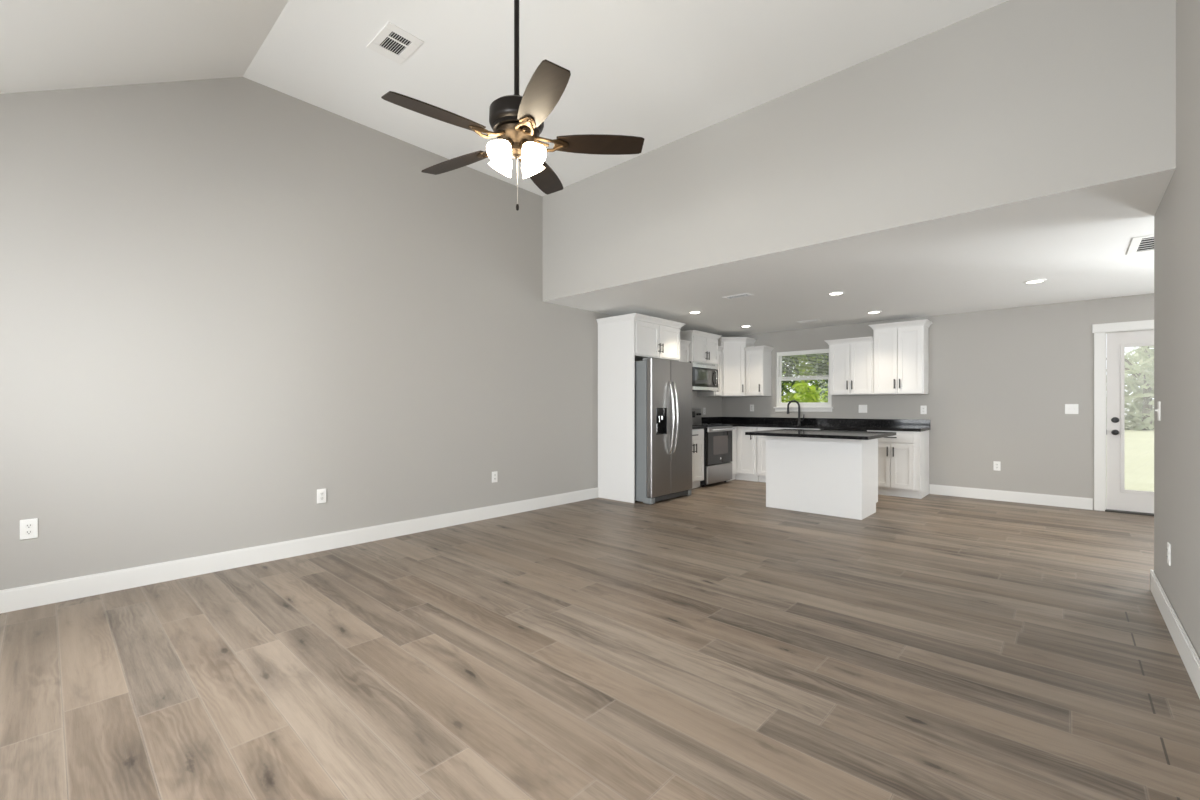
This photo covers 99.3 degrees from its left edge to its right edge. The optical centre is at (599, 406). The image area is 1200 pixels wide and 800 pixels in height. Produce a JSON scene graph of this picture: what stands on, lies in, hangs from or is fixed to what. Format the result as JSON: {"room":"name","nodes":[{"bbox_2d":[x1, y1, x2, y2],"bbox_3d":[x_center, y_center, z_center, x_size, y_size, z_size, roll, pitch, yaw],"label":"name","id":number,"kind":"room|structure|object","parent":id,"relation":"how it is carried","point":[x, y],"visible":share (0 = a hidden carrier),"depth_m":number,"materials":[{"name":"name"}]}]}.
{"room":"living room","nodes":[
{"label":"living room","id":0,"kind":"room"},
{"bbox_2d":[0,0,288,93],"bbox_3d":[-1.637,-1.877,1.291,4.989,1.405,2.330,0,0,43],"label":"ceiling","id":1,"kind":"structure","parent":0,"point":[45,45],"depth_m":2.94,"materials":[{"name":"white paint"}]},
{"bbox_2d":[0,77,721,589],"bbox_3d":[-1.039,-0.690,5.723,0.120,3.780,9.670,0,0,43],"label":"wall","id":2,"kind":"structure","parent":0,"point":[225,303],"depth_m":3.86,"materials":[{"name":"grey paint"}]},
{"bbox_2d":[20,518,37,539],"bbox_3d":[-3.408,0.732,3.043,0.011,0.118,0.072,0,0,43],"label":"wall outlet","id":3,"kind":"object","parent":2,"relation":"attached to","point":[28,527],"visible":1,"depth_m":3.04,"materials":[{"name":"white plastic"}]},
{"bbox_2d":[25,523,32,528],"bbox_3d":[-3.406,0.713,3.041,0.003,0.033,0.033,0,0,43],"label":"receptacle","id":4,"kind":"object","parent":3,"relation":"attached to","point":[27,525],"depth_m":3.04,"materials":[{"name":"grey plastic"}]},
{"bbox_2d":[25,530,32,534],"bbox_3d":[-3.406,0.752,3.041,0.003,0.033,0.033,0,0,43],"label":"receptacle","id":5,"kind":"object","parent":3,"relation":"attached to","point":[27,532],"depth_m":3.04,"materials":[{"name":"grey plastic"}]},
{"bbox_2d":[0,487,597,612],"bbox_3d":[-2.102,1.134,4.464,0.016,0.132,6.138,0,0,43],"label":"baseboard","id":6,"kind":"structure","parent":2,"relation":"attached to","point":[18,598],"depth_m":3.82,"materials":[{"name":"white wood"}]},
{"bbox_2d":[317,489,325,503],"bbox_3d":[-2.313,0.745,4.238,0.011,0.118,0.072,0,0,43],"label":"wall outlet","id":7,"kind":"object","parent":2,"relation":"attached to","point":[321,493],"visible":1,"depth_m":4.23,"materials":[{"name":"white plastic"}]},
{"bbox_2d":[492,471,497,482],"bbox_3d":[-1.139,0.763,5.518,0.011,0.118,0.072,0,0,43],"label":"wall outlet","id":8,"kind":"object","parent":2,"relation":"attached to","point":[495,473],"visible":1,"depth_m":5.52,"materials":[{"name":"white plastic"}]},
{"bbox_2d":[680,340,690,361],"bbox_3d":[1.026,-0.576,7.601,0.381,0.813,0.640,0,0,43],"label":"upper cabinet","id":9,"kind":"object","parent":2,"relation":"attached to","point":[684,349],"visible":0.09,"depth_m":7.64,"materials":[{"name":"white wood"}]},
{"bbox_2d":[680,330,721,363],"bbox_3d":[1.527,-0.916,8.098,0.448,0.463,0.854,0,0,43],"label":"upper cabinet","id":10,"kind":"object","parent":2,"relation":"attached to","point":[703,347],"visible":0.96,"depth_m":7.89,"materials":[{"name":"white wood"}]},
{"bbox_2d":[690,361,717,390],"bbox_3d":[1.529,-0.467,8.095,0.451,0.430,0.750,0,0,43],"label":"microwave","id":11,"kind":"object","parent":10,"relation":"attached to","point":[704,375],"visible":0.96,"depth_m":7.95,"materials":[{"name":"silver metal"}]},
{"bbox_2d":[697,346,723,395],"bbox_3d":[1.839,-0.576,8.488,0.381,0.813,0.227,0,0,43],"label":"upper cabinet","id":12,"kind":"object","parent":2,"relation":"attached to","point":[719,392],"visible":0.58,"depth_m":8.43,"materials":[{"name":"white wood"}]},
{"bbox_2d":[0,479,1199,799],"bbox_3d":[1.501,1.250,3.393,7.074,0.100,9.730,0,0,43],"label":"floor","id":13,"kind":"structure","parent":0,"point":[714,642],"depth_m":2.33,"materials":[{"name":"brown wood"}]},
{"bbox_2d":[596,313,684,502],"bbox_3d":[0.570,0.026,6.895,0.662,2.348,1.111,0,0,43],"label":"tall cabinet","id":14,"kind":"object","parent":13,"relation":"on","point":[623,340],"visible":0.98,"depth_m":6.53,"materials":[{"name":"white wood"}]},
{"bbox_2d":[635,358,691,503],"bbox_3d":[0.670,0.300,6.788,0.899,1.795,0.914,0,0,43],"label":"refrigerator","id":15,"kind":"object","parent":13,"relation":"on","point":[663,388],"visible":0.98,"depth_m":6.38,"materials":[{"name":"grey metal"}]},
{"bbox_2d":[692,429,703,488],"bbox_3d":[1.127,0.763,7.508,0.656,0.874,0.638,0,0,43],"label":"base cabinet","id":16,"kind":"object","parent":13,"relation":"on","point":[697,434],"visible":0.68,"depth_m":7.43,"materials":[{"name":"white wood"}]},
{"bbox_2d":[692,425,705,428],"bbox_3d":[1.120,0.254,7.510,0.644,0.140,0.640,0,0,43],"label":"countertop","id":17,"kind":"structure","parent":16,"relation":"on","point":[693,426],"depth_m":7.38,"materials":[{"name":"black stone"}]},
{"bbox_2d":[692,408,734,486],"bbox_3d":[1.633,0.613,7.999,0.701,1.175,0.758,0,0,43],"label":"range","id":18,"kind":"object","parent":13,"relation":"on","point":[717,437],"visible":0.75,"depth_m":7.78,"materials":[{"name":"silver metal"}]},
{"bbox_2d":[692,423,732,425],"bbox_3d":[1.611,0.287,8.020,0.641,0.014,0.758,0,0,43],"label":"cooktop","id":19,"kind":"object","parent":18,"relation":"in","point":[698,424],"depth_m":7.89,"materials":[{"name":"black glass"}]},
{"bbox_2d":[728,426,758,481],"bbox_3d":[2.253,0.763,8.526,0.940,0.874,0.843,0,0,43],"label":"base cabinet","id":20,"kind":"object","parent":13,"relation":"on","point":[744,447],"visible":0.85,"depth_m":8.21,"materials":[{"name":"white wood"}]},
{"bbox_2d":[701,417,929,431],"bbox_3d":[3.080,0.254,7.767,3.185,0.140,0.846,0,0,43],"label":"countertop","id":21,"kind":"structure","parent":20,"relation":"on","point":[812,423],"depth_m":7.70,"materials":[{"name":"black stone"}]},
{"bbox_2d":[787,400,803,423],"bbox_3d":[3.115,0.093,8.132,0.262,0.385,0.081,0,0,16],"label":"kitchen faucet","id":22,"kind":"object","parent":21,"relation":"on","point":[797,402],"visible":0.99,"depth_m":8.12,"materials":[{"name":"black metal"}]},
{"bbox_2d":[757,427,820,481],"bbox_3d":[3.026,0.763,7.944,0.974,0.874,0.656,0,0,43],"label":"base cabinet","id":23,"kind":"object","parent":13,"relation":"on","point":[761,440],"visible":0.17,"depth_m":8.00,"materials":[{"name":"white wood"}]},
{"bbox_2d":[766,436,877,519],"bbox_3d":[2.588,0.763,5.977,1.057,0.874,0.632,0,0,43],"label":"kitchen island","id":24,"kind":"object","parent":13,"relation":"on","point":[824,476],"visible":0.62,"depth_m":5.69,"materials":[{"name":"white wood"}]},
{"bbox_2d":[745,429,895,439],"bbox_3d":[2.488,0.307,5.757,1.275,0.034,1.110,0,0,43],"label":"island countertop","id":25,"kind":"structure","parent":24,"relation":"on","point":[833,434],"depth_m":5.46,"materials":[{"name":"black stone"}]},
{"bbox_2d":[821,429,866,430],"bbox_3d":[3.605,0.765,7.394,0.610,0.870,0.629,0,0,43],"label":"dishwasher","id":26,"kind":"object","parent":13,"relation":"on","point":[821,429],"visible":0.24,"depth_m":7.20,"materials":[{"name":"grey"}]},
{"bbox_2d":[867,430,928,498],"bbox_3d":[4.075,0.763,6.982,0.627,0.874,0.656,0,0,43],"label":"base cabinet","id":27,"kind":"object","parent":13,"relation":"on","point":[903,457],"visible":0.75,"depth_m":6.73,"materials":[{"name":"white wood"}]},
{"bbox_2d":[243,0,1007,196],"bbox_3d":[0.154,-2.530,3.245,4.989,0.100,2.972,0,0,43],"label":"ceiling","id":28,"kind":"structure","parent":0,"point":[661,72],"depth_m":3.60,"materials":[{"name":"white paint"}]},
{"bbox_2d":[366,22,423,64],"bbox_3d":[-1.402,-2.476,3.488,0.338,0.007,0.245,0,0,43],"label":"ceiling vent","id":29,"kind":"object","parent":28,"relation":"in","point":[392,42],"visible":1,"depth_m":3.48,"materials":[{"name":"white metal"}]},
{"bbox_2d":[381,0,643,210],"bbox_3d":[-0.464,-1.745,2.621,1.279,1.468,1.256,0,0,43],"label":"ceiling fan","id":30,"kind":"object","parent":28,"relation":"hanging from","point":[517,121],"visible":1,"depth_m":2.56,"materials":[{"name":"black metal"}]},
{"bbox_2d":[543,0,1175,300],"bbox_3d":[1.273,-1.910,4.317,5.189,1.340,0.120,0,0,43],"label":"wall header","id":31,"kind":"structure","parent":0,"point":[1010,101],"depth_m":3.50,"materials":[{"name":"grey paint"}]},
{"bbox_2d":[543,168,1175,336],"bbox_3d":[3.253,-1.290,5.303,6.774,0.100,4.247,0,0,43],"label":"ceiling","id":32,"kind":"structure","parent":0,"point":[1079,240],"depth_m":4.72,"materials":[{"name":"white paint"}]},
{"bbox_2d":[688,311,701,313],"bbox_3d":[1.248,-1.234,6.697,0.176,0.010,0.176,0,0,43],"label":"recessed light","id":33,"kind":"object","parent":32,"relation":"in","point":[691,312],"visible":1,"depth_m":6.70,"materials":[{"name":"white"}]},
{"bbox_2d":[722,293,753,299],"bbox_3d":[1.550,-1.236,5.729,0.310,0.007,0.150,0,0,43],"label":"ceiling vent","id":34,"kind":"object","parent":32,"relation":"in","point":[744,294],"visible":1,"depth_m":5.72,"materials":[{"name":"white metal"}]},
{"bbox_2d":[797,319,820,322],"bbox_3d":[3.031,-1.236,7.403,0.300,0.007,0.150,0,0,43],"label":"ceiling vent","id":35,"kind":"object","parent":32,"relation":"in","point":[815,320],"visible":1,"depth_m":7.41,"materials":[{"name":"white metal"}]},
{"bbox_2d":[827,291,844,294],"bbox_3d":[2.580,-1.234,5.575,0.176,0.010,0.176,0,0,43],"label":"recessed light","id":36,"kind":"object","parent":32,"relation":"in","point":[835,292],"visible":1,"depth_m":5.57,"materials":[{"name":"white"}]},
{"bbox_2d":[866,311,881,313],"bbox_3d":[3.598,-1.234,6.697,0.176,0.010,0.176,0,0,43],"label":"recessed light","id":37,"kind":"object","parent":32,"relation":"in","point":[869,312],"visible":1,"depth_m":6.70,"materials":[{"name":"white"}]},
{"bbox_2d":[1023,279,1046,283],"bbox_3d":[4.301,-1.234,5.041,0.176,0.010,0.176,0,0,43],"label":"recessed light","id":38,"kind":"object","parent":32,"relation":"in","point":[1034,280],"visible":1,"depth_m":5.04,"materials":[{"name":"white"}]},
{"bbox_2d":[1126,235,1153,254],"bbox_3d":[4.308,-1.234,3.763,0.558,0.010,0.560,0,0,43],"label":"ceiling vent","id":39,"kind":"object","parent":32,"relation":"in","point":[1142,244],"visible":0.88,"depth_m":3.91,"materials":[{"name":"white metal"}]},
{"bbox_2d":[722,293,1153,509],"bbox_3d":[4.773,-0.070,6.871,6.894,2.540,0.120,0,0,43],"label":"wall","id":40,"kind":"structure","parent":0,"point":[1001,381],"depth_m":6.48,"materials":[{"name":"grey paint"}]},
{"bbox_2d":[706,337,756,396],"bbox_3d":[2.213,-0.659,8.690,0.659,0.978,0.657,0,0,43],"label":"upper cabinet","id":41,"kind":"object","parent":40,"relation":"attached to","point":[733,352],"visible":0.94,"depth_m":8.48,"materials":[{"name":"white wood"}]},
{"bbox_2d":[744,345,773,395],"bbox_3d":[2.648,-0.576,8.477,0.354,0.813,0.381,0,0,43],"label":"upper cabinet","id":42,"kind":"object","parent":40,"relation":"attached to","point":[758,358],"visible":1,"depth_m":8.39,"materials":[{"name":"white wood"}]},
{"bbox_2d":[773,349,833,411],"bbox_3d":[3.276,-0.407,8.207,0.946,0.985,0.135,0,0,43],"label":"window","id":43,"kind":"structure","parent":40,"relation":"in","point":[805,406],"depth_m":8.22,"materials":[{"name":"white plastic"}]},
{"bbox_2d":[778,351,828,377],"bbox_3d":[3.262,-0.666,8.192,0.810,0.396,0.028,0,0,43],"label":"window blind","id":44,"kind":"object","parent":43,"relation":"attached to","point":[820,375],"visible":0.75,"depth_m":8.17,"materials":[{"name":"white plastic"}]},
{"bbox_2d":[824,336,875,394],"bbox_3d":[3.703,-0.576,7.510,0.649,0.813,0.381,0,0,43],"label":"upper cabinet","id":45,"kind":"object","parent":40,"relation":"attached to","point":[850,359],"visible":0.95,"depth_m":7.37,"materials":[{"name":"white wood"}]},
{"bbox_2d":[859,405,866,412],"bbox_3d":[3.903,0.035,7.574,0.118,0.118,0.020,0,0,43],"label":"light switch","id":46,"kind":"object","parent":40,"relation":"attached to","point":[862,408],"visible":1,"depth_m":7.57,"materials":[{"name":"white plastic"}]},
{"bbox_2d":[868,319,932,394],"bbox_3d":[4.169,-0.659,7.083,0.709,0.978,0.381,0,0,43],"label":"upper cabinet","id":47,"kind":"object","parent":40,"relation":"attached to","point":[900,349],"visible":1,"depth_m":6.95,"materials":[{"name":"white wood"}]},
{"bbox_2d":[920,406,926,413],"bbox_3d":[4.476,0.048,7.055,0.072,0.118,0.011,0,0,43],"label":"wall outlet","id":48,"kind":"object","parent":40,"relation":"attached to","point":[923,409],"visible":1,"depth_m":7.05,"materials":[{"name":"white plastic"}]},
{"bbox_2d":[993,461,1000,470],"bbox_3d":[5.069,0.761,6.511,0.072,0.118,0.011,0,0,43],"label":"wall outlet","id":49,"kind":"object","parent":40,"relation":"attached to","point":[996,464],"visible":1,"depth_m":6.51,"materials":[{"name":"white plastic"}]},
{"bbox_2d":[929,484,1092,509],"bbox_3d":[5.121,1.134,6.460,1.612,0.132,0.016,0,0,43],"label":"baseboard","id":50,"kind":"structure","parent":40,"relation":"attached to","point":[999,495],"depth_m":6.38,"materials":[{"name":"white wood"}]},
{"bbox_2d":[1065,404,1077,413],"bbox_3d":[5.582,0.031,6.034,0.118,0.118,0.020,0,0,43],"label":"light switch","id":51,"kind":"object","parent":40,"relation":"attached to","point":[1069,408],"visible":1,"depth_m":6.04,"materials":[{"name":"white plastic"}]},
{"bbox_2d":[1092,320,1153,510],"bbox_3d":[6.136,0.125,5.525,1.154,2.150,0.022,0,0,43],"label":"trim","id":52,"kind":"structure","parent":40,"relation":"attached to","point":[1099,330],"depth_m":5.86,"materials":[{"name":"white wood"}]},
{"bbox_2d":[1105,329,1153,515],"bbox_3d":[6.163,0.170,5.555,0.945,2.060,0.180,0,0,43],"label":"door","id":53,"kind":"structure","parent":40,"relation":"in","point":[1120,499],"depth_m":5.76,"materials":[{"name":"white wood"}]},
{"bbox_2d":[1154,0,1199,658],"bbox_3d":[1.595,-0.690,1.036,0.120,3.780,6.083,0,0,43],"label":"wall","id":54,"kind":"structure","parent":0,"point":[1177,215],"depth_m":2.52,"materials":[{"name":"grey paint"}]},
{"bbox_2d":[1155,401,1160,420],"bbox_3d":[3.408,0.028,3.116,0.020,0.118,0.072,0,0,43],"label":"light switch","id":55,"kind":"object","parent":54,"relation":"attached to","point":[1158,410],"visible":1,"depth_m":3.09,"materials":[{"name":"white plastic"}]},
{"bbox_2d":[1167,542,1170,565],"bbox_3d":[3.133,0.812,2.810,0.011,0.118,0.072,0,0,43],"label":"wall outlet","id":56,"kind":"object","parent":54,"relation":"attached to","point":[1168,543],"visible":1,"depth_m":2.80,"materials":[{"name":"white plastic"}]},
{"bbox_2d":[1150,570,1199,698],"bbox_3d":[1.550,1.134,1.088,0.016,0.132,6.099,0,0,43],"label":"baseboard","id":57,"kind":"structure","parent":54,"relation":"attached to","point":[1187,652],"depth_m":2.51,"materials":[{"name":"white wood"}]},
{"label":"outside","id":58,"kind":"structure","parent":0,"visible":0},
{"bbox_2d":[1106,424,1153,497],"bbox_3d":[26.482,1.525,28.875,80.000,0.150,61.640,0,0,43],"label":"lawn","id":59,"kind":"structure","parent":58,"point":[1132,442],"depth_m":13.54,"materials":[{"name":"green plant"}]},
{"bbox_2d":[781,356,798,395],"bbox_3d":[4.248,-0.846,14.348,2.604,4.616,1.624,0,0,3],"label":"broadleaf tree","id":60,"kind":"object","parent":59,"relation":"on","point":[788,357],"visible":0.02,"depth_m":13.93,"materials":[{"name":"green plant"}]},
{"bbox_2d":[781,371,827,402],"bbox_3d":[10.263,0.115,24.465,13.425,4.251,2.393,0,0,43],"label":"hedge","id":61,"kind":"object","parent":59,"relation":"on","point":[814,371],"visible":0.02,"depth_m":25.43,"materials":[{"name":"green plant"}]},
{"bbox_2d":[781,355,828,402],"bbox_3d":[8.698,-1.970,19.525,5.661,7.049,2.829,0,0,23],"label":"broadleaf tree","id":62,"kind":"object","parent":59,"relation":"on","point":[790,394],"visible":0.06,"depth_m":19.23,"materials":[{"name":"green plant"}]},
{"bbox_2d":[792,380,827,402],"bbox_3d":[4.555,0.430,10.755,0.884,2.063,1.303,0,0,43],"label":"leafy shrub","id":63,"kind":"object","parent":59,"relation":"on","point":[809,394],"visible":0.16,"depth_m":10.57,"materials":[{"name":"green plant"}]},
{"bbox_2d":[801,353,828,402],"bbox_3d":[7.402,-1.347,14.983,3.332,5.618,3.197,0,0,43],"label":"broadleaf tree","id":64,"kind":"object","parent":59,"relation":"on","point":[821,385],"visible":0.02,"depth_m":15.84,"materials":[{"name":"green plant"}]},
{"bbox_2d":[1106,346,1153,430],"bbox_3d":[33.628,-1.553,31.789,8.194,7.698,5.293,0,0,43],"label":"tree","id":65,"kind":"object","parent":59,"relation":"on","point":[1130,384],"visible":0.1,"depth_m":31.29,"materials":[{"name":"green plant"}]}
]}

